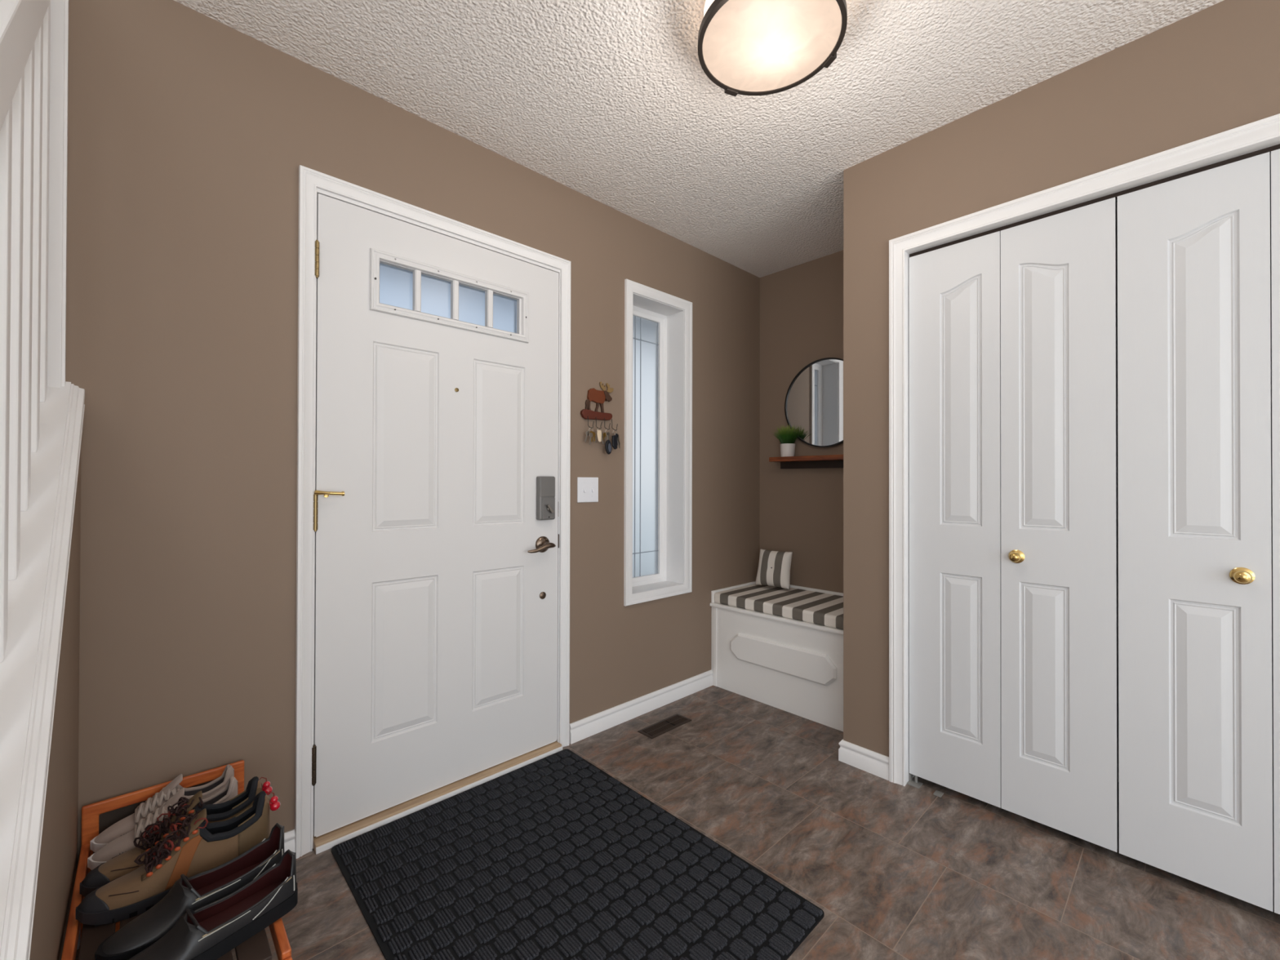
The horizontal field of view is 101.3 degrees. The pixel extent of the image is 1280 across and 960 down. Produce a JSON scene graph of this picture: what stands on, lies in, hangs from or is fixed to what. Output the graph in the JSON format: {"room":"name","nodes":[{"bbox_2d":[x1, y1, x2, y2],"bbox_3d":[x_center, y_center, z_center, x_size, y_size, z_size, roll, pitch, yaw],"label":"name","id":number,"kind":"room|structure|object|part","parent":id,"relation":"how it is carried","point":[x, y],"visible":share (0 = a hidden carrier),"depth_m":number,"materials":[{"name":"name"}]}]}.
{"room":"entryway","nodes":[
{"label":"entryway","id":0,"kind":"room"},
{"bbox_2d":[29,441,81,959],"bbox_3d":[-0.986,0.466,0.793,0.110,1.355,1.269,0,0,-43],"label":"wall","id":1,"kind":"structure","parent":0,"point":[58,861],"depth_m":1.05,"materials":[{"name":"brown paint"}]},
{"bbox_2d":[0,0,84,959],"bbox_3d":[-0.952,-0.080,0.758,0.126,2.432,1.369,0,0,-43],"label":"stair railing","id":2,"kind":"object","parent":1,"relation":"on","point":[42,413],"visible":1,"depth_m":0.96,"materials":[{"name":"white paint"}]},
{"bbox_3d":[-0.938,-0.499,0.712,0.062,1.477,1.280,0,0,-43],"label":"handrail","id":3,"kind":"part","parent":2,"relation":"part of","materials":[{"name":"white paint"}]},
{"bbox_3d":[-0.951,0.448,0.826,0.024,1.377,1.268,0,0,-43],"label":"cap moulding","id":4,"kind":"part","parent":2,"relation":"part of","materials":[{"name":"white paint"}]},
{"bbox_2d":[65,0,759,864],"bbox_3d":[-0.368,-0.066,2.387,3.138,2.440,0.200,0,0,-43],"label":"wall","id":5,"kind":"structure","parent":0,"point":[189,134],"depth_m":1.51,"materials":[{"name":"brown paint"}]},
{"bbox_2d":[76,828,295,949],"bbox_3d":[-1.214,1.105,1.439,0.452,0.084,0.014,0,0,-43],"label":"baseboard","id":6,"kind":"structure","parent":5,"relation":"attached to","point":[289,837],"depth_m":1.58,"materials":[{"name":"white paint"}]},
{"bbox_2d":[294,164,570,858],"bbox_3d":[-0.720,0.096,1.992,1.012,2.110,0.231,0,0,-43],"label":"door","id":7,"kind":"structure","parent":5,"relation":"in","point":[433,620],"depth_m":1.86,"materials":[{"name":"white paint"}]},
{"bbox_3d":[-0.850,-0.669,1.827,0.128,0.141,0.005,0,0,-43],"label":"pane","id":8,"kind":"part","parent":7,"relation":"part of","materials":[{"name":"blue"}]},
{"bbox_3d":[-0.751,-0.668,1.920,0.133,0.141,0.005,0,0,-43],"label":"pane","id":9,"kind":"part","parent":7,"relation":"part of","materials":[{"name":"blue"}]},
{"bbox_3d":[-0.727,1.138,1.990,0.913,0.026,0.180,0,0,-43],"label":"sill","id":10,"kind":"part","parent":7,"relation":"part of","materials":[{"name":"beige wood"}]},
{"bbox_3d":[-0.684,-0.668,1.959,0.603,0.206,0.032,0,0,-43],"label":"lite frame","id":11,"kind":"part","parent":7,"relation":"part of","materials":[{"name":"white paint"}]},
{"bbox_3d":[-0.650,-0.667,2.015,0.132,0.141,0.005,0,0,-43],"label":"pane","id":12,"kind":"part","parent":7,"relation":"part of","materials":[{"name":"blue"}]},
{"bbox_3d":[-0.552,-0.667,2.108,0.125,0.141,0.005,0,0,-43],"label":"pane","id":13,"kind":"part","parent":7,"relation":"part of","materials":[{"name":"blue"}]},
{"bbox_3d":[-0.397,0.271,2.192,0.068,0.068,0.042,0,0,-43],"label":"lever handle","id":14,"kind":"part","parent":7,"relation":"part of","materials":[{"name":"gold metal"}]},
{"bbox_3d":[-0.382,0.119,2.194,0.062,0.088,0.002,0,0,-43],"label":"turn plate","id":15,"kind":"part","parent":7,"relation":"part of","materials":[{"name":"grey metal"}]},
{"bbox_3d":[-0.361,0.263,2.273,0.004,0.060,0.034,0,0,-43],"label":"strike plate","id":16,"kind":"part","parent":7,"relation":"part of","materials":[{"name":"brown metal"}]},
{"bbox_2d":[577,477,598,502],"bbox_3d":[-0.232,0.044,2.366,0.118,0.113,0.016,0,0,-43],"label":"light switch","id":17,"kind":"object","parent":5,"relation":"attached to","point":[587,487],"visible":1,"depth_m":2.36,"materials":[{"name":"white plastic"}]},
{"bbox_2d":[580,381,617,430],"bbox_3d":[-0.184,-0.342,2.393,0.190,0.224,0.044,0,0,-43],"label":"key rack","id":18,"kind":"object","parent":5,"relation":"attached to","point":[598,397],"visible":1,"depth_m":2.40,"materials":[{"name":"brown wood"}]},
{"bbox_3d":[-0.240,-0.337,2.361,0.012,0.044,0.010,0,0,-43],"label":"leg","id":19,"kind":"part","parent":18,"relation":"part of","materials":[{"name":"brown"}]},
{"bbox_3d":[-0.233,-0.339,2.369,0.022,0.051,0.010,0,0,-43],"label":"leg","id":20,"kind":"part","parent":18,"relation":"part of","materials":[{"name":"brown wood"}]},
{"bbox_2d":[584,427,595,444],"bbox_3d":[-0.221,-0.196,2.341,0.055,0.077,0.011,0,0,-43],"label":"bunch","id":21,"kind":"object","parent":18,"relation":"hanging from","point":[591,433],"visible":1,"depth_m":2.34,"materials":[{"name":"silver metal"}]},
{"bbox_3d":[-0.197,-0.331,2.402,0.022,0.047,0.010,0,0,-43],"label":"leg","id":22,"kind":"part","parent":18,"relation":"part of","materials":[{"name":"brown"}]},
{"bbox_2d":[595,428,604,444],"bbox_3d":[-0.182,-0.199,2.380,0.050,0.071,0.008,0,0,-43],"label":"bunch","id":23,"kind":"object","parent":18,"relation":"hanging from","point":[599,434],"visible":1,"depth_m":2.37,"materials":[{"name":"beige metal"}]},
{"bbox_3d":[-0.175,-0.331,2.422,0.019,0.047,0.010,0,0,-43],"label":"leg","id":24,"kind":"part","parent":18,"relation":"part of","materials":[{"name":"brown wood"}]},
{"bbox_2d":[603,429,611,454],"bbox_3d":[-0.149,-0.176,2.404,0.045,0.116,0.017,0,0,-43],"label":"bunch","id":25,"kind":"object","parent":18,"relation":"hanging from","point":[608,445],"visible":1,"depth_m":2.40,"materials":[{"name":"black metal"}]},
{"bbox_2d":[612,430,620,449],"bbox_3d":[-0.110,-0.188,2.444,0.015,0.092,0.057,0,0,37],"label":"bunch","id":26,"kind":"object","parent":18,"relation":"hanging from","point":[615,437],"visible":1,"depth_m":2.43,"materials":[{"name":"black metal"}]},
{"bbox_2d":[568,669,713,744],"bbox_3d":[0.051,1.114,2.631,0.982,0.084,0.014,0,0,-43],"label":"baseboard","id":27,"kind":"structure","parent":5,"relation":"attached to","point":[580,730],"depth_m":2.56,"materials":[{"name":"white paint"}]},
{"bbox_2d":[623,278,692,606],"bbox_3d":[0.037,-0.180,2.755,0.480,1.572,0.210,0,0,-43],"label":"window","id":28,"kind":"structure","parent":5,"relation":"in","point":[658,495],"depth_m":2.83,"materials":[{"name":"white paint"}]},
{"bbox_3d":[-0.007,-0.177,2.803,0.288,1.383,0.006,0,0,-43],"label":"glass","id":29,"kind":"part","parent":28,"relation":"part of","materials":[{"name":"white"}]},
{"bbox_3d":[-0.006,-0.177,2.802,0.374,1.469,0.050,0,0,-43],"label":"sash","id":30,"kind":"part","parent":28,"relation":"part of","materials":[{"name":"white paint"}]},
{"bbox_2d":[75,684,1279,959],"bbox_3d":[1.074,1.203,-0.202,4.900,0.120,6.039,0,0,-43],"label":"floor","id":31,"kind":"structure","parent":0,"point":[895,871],"depth_m":1.56,"materials":[{"name":"tile"}]},
{"bbox_2d":[61,760,292,959],"bbox_3d":[-1.015,0.971,1.142,0.319,0.345,0.690,0,0,-43],"label":"shoe rack","id":32,"kind":"object","parent":31,"relation":"on","point":[96,817],"visible":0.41,"depth_m":1.14,"materials":[{"name":"orange wood"}]},
{"bbox_3d":[-1.125,0.907,1.039,0.016,0.038,0.666,0,0,-43],"label":"rail","id":33,"kind":"part","parent":32,"relation":"part of","materials":[{"name":"orange wood"}]},
{"bbox_3d":[-1.248,0.972,1.389,0.261,0.287,0.005,0,0,-43],"label":"inset panel","id":34,"kind":"part","parent":32,"relation":"part of","materials":[{"name":"brown"}]},
{"bbox_3d":[-1.248,0.972,1.389,0.319,0.345,0.012,0,0,-43],"label":"frame","id":35,"kind":"part","parent":32,"relation":"part of","materials":[{"name":"orange wood"}]},
{"bbox_2d":[90,764,234,852],"bbox_3d":[-1.218,0.833,1.352,0.274,0.127,0.086,0,0,-43],"label":"sneaker","id":36,"kind":"object","parent":32,"relation":"on","point":[126,824],"visible":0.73,"depth_m":1.33,"materials":[{"name":"grey fabric"}]},
{"bbox_2d":[87,776,237,870],"bbox_3d":[-1.158,0.832,1.288,0.274,0.127,0.086,0,0,-43],"label":"sneaker","id":37,"kind":"object","parent":32,"relation":"on","point":[123,843],"visible":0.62,"depth_m":1.25,"materials":[{"name":"grey fabric"}]},
{"bbox_2d":[79,776,272,897],"bbox_3d":[-1.074,0.821,1.239,0.340,0.149,0.097,0,0,-43],"label":"shoe","id":38,"kind":"object","parent":32,"relation":"on","point":[123,864],"visible":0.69,"depth_m":1.20,"materials":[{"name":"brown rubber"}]},
{"bbox_3d":[-1.077,0.806,1.203,0.098,0.064,0.013,0,0,-43],"label":"eyelet panel","id":39,"kind":"part","parent":38,"relation":"part of","materials":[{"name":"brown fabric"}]},
{"bbox_2d":[75,791,280,927],"bbox_3d":[-1.006,0.821,1.169,0.343,0.149,0.097,0,0,-43],"label":"shoe","id":40,"kind":"object","parent":32,"relation":"on","point":[199,846],"visible":0.99,"depth_m":1.14,"materials":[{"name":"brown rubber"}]},
{"bbox_3d":[-1.009,0.806,1.133,0.099,0.064,0.014,0,0,-43],"label":"eyelet panel","id":41,"kind":"part","parent":40,"relation":"part of","materials":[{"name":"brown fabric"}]},
{"bbox_3d":[-0.988,0.827,1.140,0.014,0.083,0.069,0,0,39],"label":"panel","id":42,"kind":"part","parent":40,"relation":"part of","materials":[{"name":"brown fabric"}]},
{"bbox_2d":[94,822,284,959],"bbox_3d":[-0.905,0.839,1.080,0.099,0.112,0.304,0,0,36],"label":"leather shoe","id":43,"kind":"object","parent":32,"relation":"on","point":[194,892],"visible":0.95,"depth_m":1.05,"materials":[{"name":"black leather"}]},
{"bbox_2d":[127,848,297,959],"bbox_3d":[-0.828,0.845,1.004,0.099,0.099,0.310,0,0,36],"label":"leather shoe","id":44,"kind":"object","parent":32,"relation":"on","point":[210,931],"visible":1,"depth_m":1.03,"materials":[{"name":"black leather"}]},
{"bbox_3d":[-0.905,0.922,1.246,0.016,0.038,0.666,0,0,-43],"label":"rail","id":45,"kind":"part","parent":32,"relation":"part of","materials":[{"name":"orange wood"}]},
{"bbox_2d":[331,749,824,959],"bbox_3d":[-0.235,1.143,1.510,0.895,0.012,1.175,0,0,-43],"label":"door mat","id":46,"kind":"object","parent":31,"relation":"on","point":[553,856],"visible":1,"depth_m":1.49,"materials":[{"name":"black rubber"}]},
{"bbox_2d":[637,713,692,738],"bbox_3d":[0.119,1.153,2.464,0.270,0.005,0.096,0,0,-43],"label":"floor vent","id":47,"kind":"object","parent":31,"relation":"in","point":[668,724],"visible":1,"depth_m":2.46,"materials":[{"name":"brown metal"}]},
{"bbox_2d":[710,581,843,731],"bbox_3d":[0.876,0.893,2.809,0.496,0.535,0.888,0,0,-43],"label":"storage bench","id":48,"kind":"object","parent":31,"relation":"on","point":[795,667],"visible":0.62,"depth_m":2.65,"materials":[{"name":"white paint"}]},
{"bbox_3d":[0.578,0.663,3.130,0.468,0.067,0.012,0,0,-43],"label":"rail","id":49,"kind":"part","parent":48,"relation":"part of","materials":[{"name":"white paint"}]},
{"bbox_3d":[0.878,0.704,2.811,0.492,0.018,0.887,0,0,-43],"label":"lid","id":50,"kind":"part","parent":48,"relation":"part of","materials":[{"name":"white paint"}]},
{"bbox_2d":[714,583,843,629],"bbox_3d":[0.883,0.666,2.808,0.463,0.058,0.872,0,0,-43],"label":"bench cushion","id":51,"kind":"object","parent":48,"relation":"on","point":[806,606],"visible":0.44,"depth_m":2.77,"materials":[{"name":"fabric"}]},
{"bbox_2d":[755,549,792,589],"bbox_3d":[0.786,0.519,3.072,0.218,0.207,0.109,0,0,42],"label":"throw pillow","id":52,"kind":"object","parent":51,"relation":"on","point":[774,566],"visible":1,"depth_m":3.03,"materials":[{"name":"fabric"}]},
{"bbox_3d":[0.701,0.895,2.647,0.017,0.146,0.603,0,0,-43],"label":"raised panel","id":53,"kind":"part","parent":48,"relation":"part of","materials":[{"name":"white paint"}]},
{"bbox_3d":[1.053,0.662,2.976,0.012,0.070,0.888,0,0,-43],"label":"rail","id":54,"kind":"part","parent":48,"relation":"part of","materials":[{"name":"white paint"}]},
{"bbox_2d":[173,0,1223,277],"bbox_3d":[1.080,-1.357,-0.187,4.900,0.120,6.039,0,0,-43],"label":"ceiling","id":55,"kind":"structure","parent":0,"point":[614,103],"depth_m":1.70,"materials":[{"name":"white paint"}]},
{"bbox_2d":[697,0,847,96],"bbox_3d":[0.351,-1.235,1.420,0.390,0.110,0.389,0,0,-43],"label":"ceiling light","id":56,"kind":"object","parent":55,"relation":"attached to","point":[746,47],"visible":1,"depth_m":1.42,"materials":[{"name":"frosted glass"},{"name":"dark metal"}]},
{"bbox_2d":[759,250,843,593],"bbox_3d":[1.144,-0.059,2.982,0.120,2.440,1.009,0,0,-43],"label":"wall","id":57,"kind":"structure","parent":0,"point":[802,305],"depth_m":3.10,"materials":[{"name":"brown paint"}]},
{"bbox_2d":[768,454,843,468],"bbox_3d":[1.022,-0.102,2.941,0.114,0.068,0.617,0,0,-43],"label":"wall shelf","id":58,"kind":"object","parent":57,"relation":"attached to","point":[826,460],"visible":0.59,"depth_m":2.99,"materials":[{"name":"brown wood"}]},
{"bbox_2d":[771,425,802,457],"bbox_3d":[0.864,-0.235,3.080,0.147,0.198,0.199,0,0,-43],"label":"potted plant","id":59,"kind":"object","parent":58,"relation":"on","point":[786,436],"visible":0.98,"depth_m":3.07,"materials":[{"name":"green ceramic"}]},
{"bbox_3d":[0.872,-0.174,3.097,0.087,0.076,0.087,0,0,-43],"label":"pot","id":60,"kind":"part","parent":59,"relation":"part of","materials":[{"name":"white ceramic"}]},
{"bbox_2d":[784,357,843,447],"bbox_3d":[1.051,-0.438,2.978,0.022,0.505,0.505,0,0,-43],"label":"wall mirror","id":61,"kind":"object","parent":57,"relation":"attached to","point":[814,402],"visible":0.66,"depth_m":3.00,"materials":[{"name":"black metal"}]},
{"bbox_2d":[843,157,872,751],"bbox_3d":[1.144,-0.062,2.371,0.720,2.440,0.120,0,0,-43],"label":"wall","id":62,"kind":"structure","parent":0,"point":[858,178],"depth_m":2.12,"materials":[{"name":"brown paint"}]},
{"bbox_2d":[838,739,888,780],"bbox_3d":[0.979,1.114,2.174,0.252,0.084,0.202,0,0,-43],"label":"baseboard","id":63,"kind":"structure","parent":62,"relation":"attached to","point":[871,762],"depth_m":2.08,"materials":[{"name":"white paint"}]},
{"bbox_2d":[872,0,1279,756],"bbox_3d":[2.606,-0.070,0.382,0.120,2.440,4.780,0,0,-43],"label":"wall","id":64,"kind":"structure","parent":0,"point":[1215,69],"depth_m":1.66,"materials":[{"name":"brown paint"}]},
{"bbox_2d":[906,197,1118,852],"bbox_3d":[1.230,0.150,1.793,0.073,2.009,0.591,0,0,-43],"label":"door","id":65,"kind":"structure","parent":64,"relation":"in","point":[1013,479],"depth_m":1.76,"materials":[{"name":"white"}]},
{"bbox_3d":[1.250,0.256,1.746,0.039,0.045,0.045,0,0,-43],"label":"knob","id":66,"kind":"part","parent":65,"relation":"part of","materials":[{"name":"gold metal"}]},
{"bbox_2d":[888,113,1279,786],"bbox_3d":[1.455,0.114,1.588,0.135,2.080,1.308,0,0,-43],"label":"door frame","id":67,"kind":"structure","parent":64,"relation":"attached to","point":[1261,136],"depth_m":1.98,"materials":[{"name":"white paint"}]},
{"bbox_2d":[1117,148,1279,914],"bbox_3d":[1.637,0.131,1.361,0.073,1.973,0.589,0,0,-43],"label":"door","id":68,"kind":"structure","parent":64,"relation":"in","point":[1198,254],"depth_m":1.45,"materials":[{"name":"white"}]},
{"bbox_3d":[1.591,0.255,1.385,0.039,0.045,0.045,0,0,-43],"label":"knob","id":69,"kind":"part","parent":68,"relation":"part of","materials":[{"name":"gold metal"}]}
]}

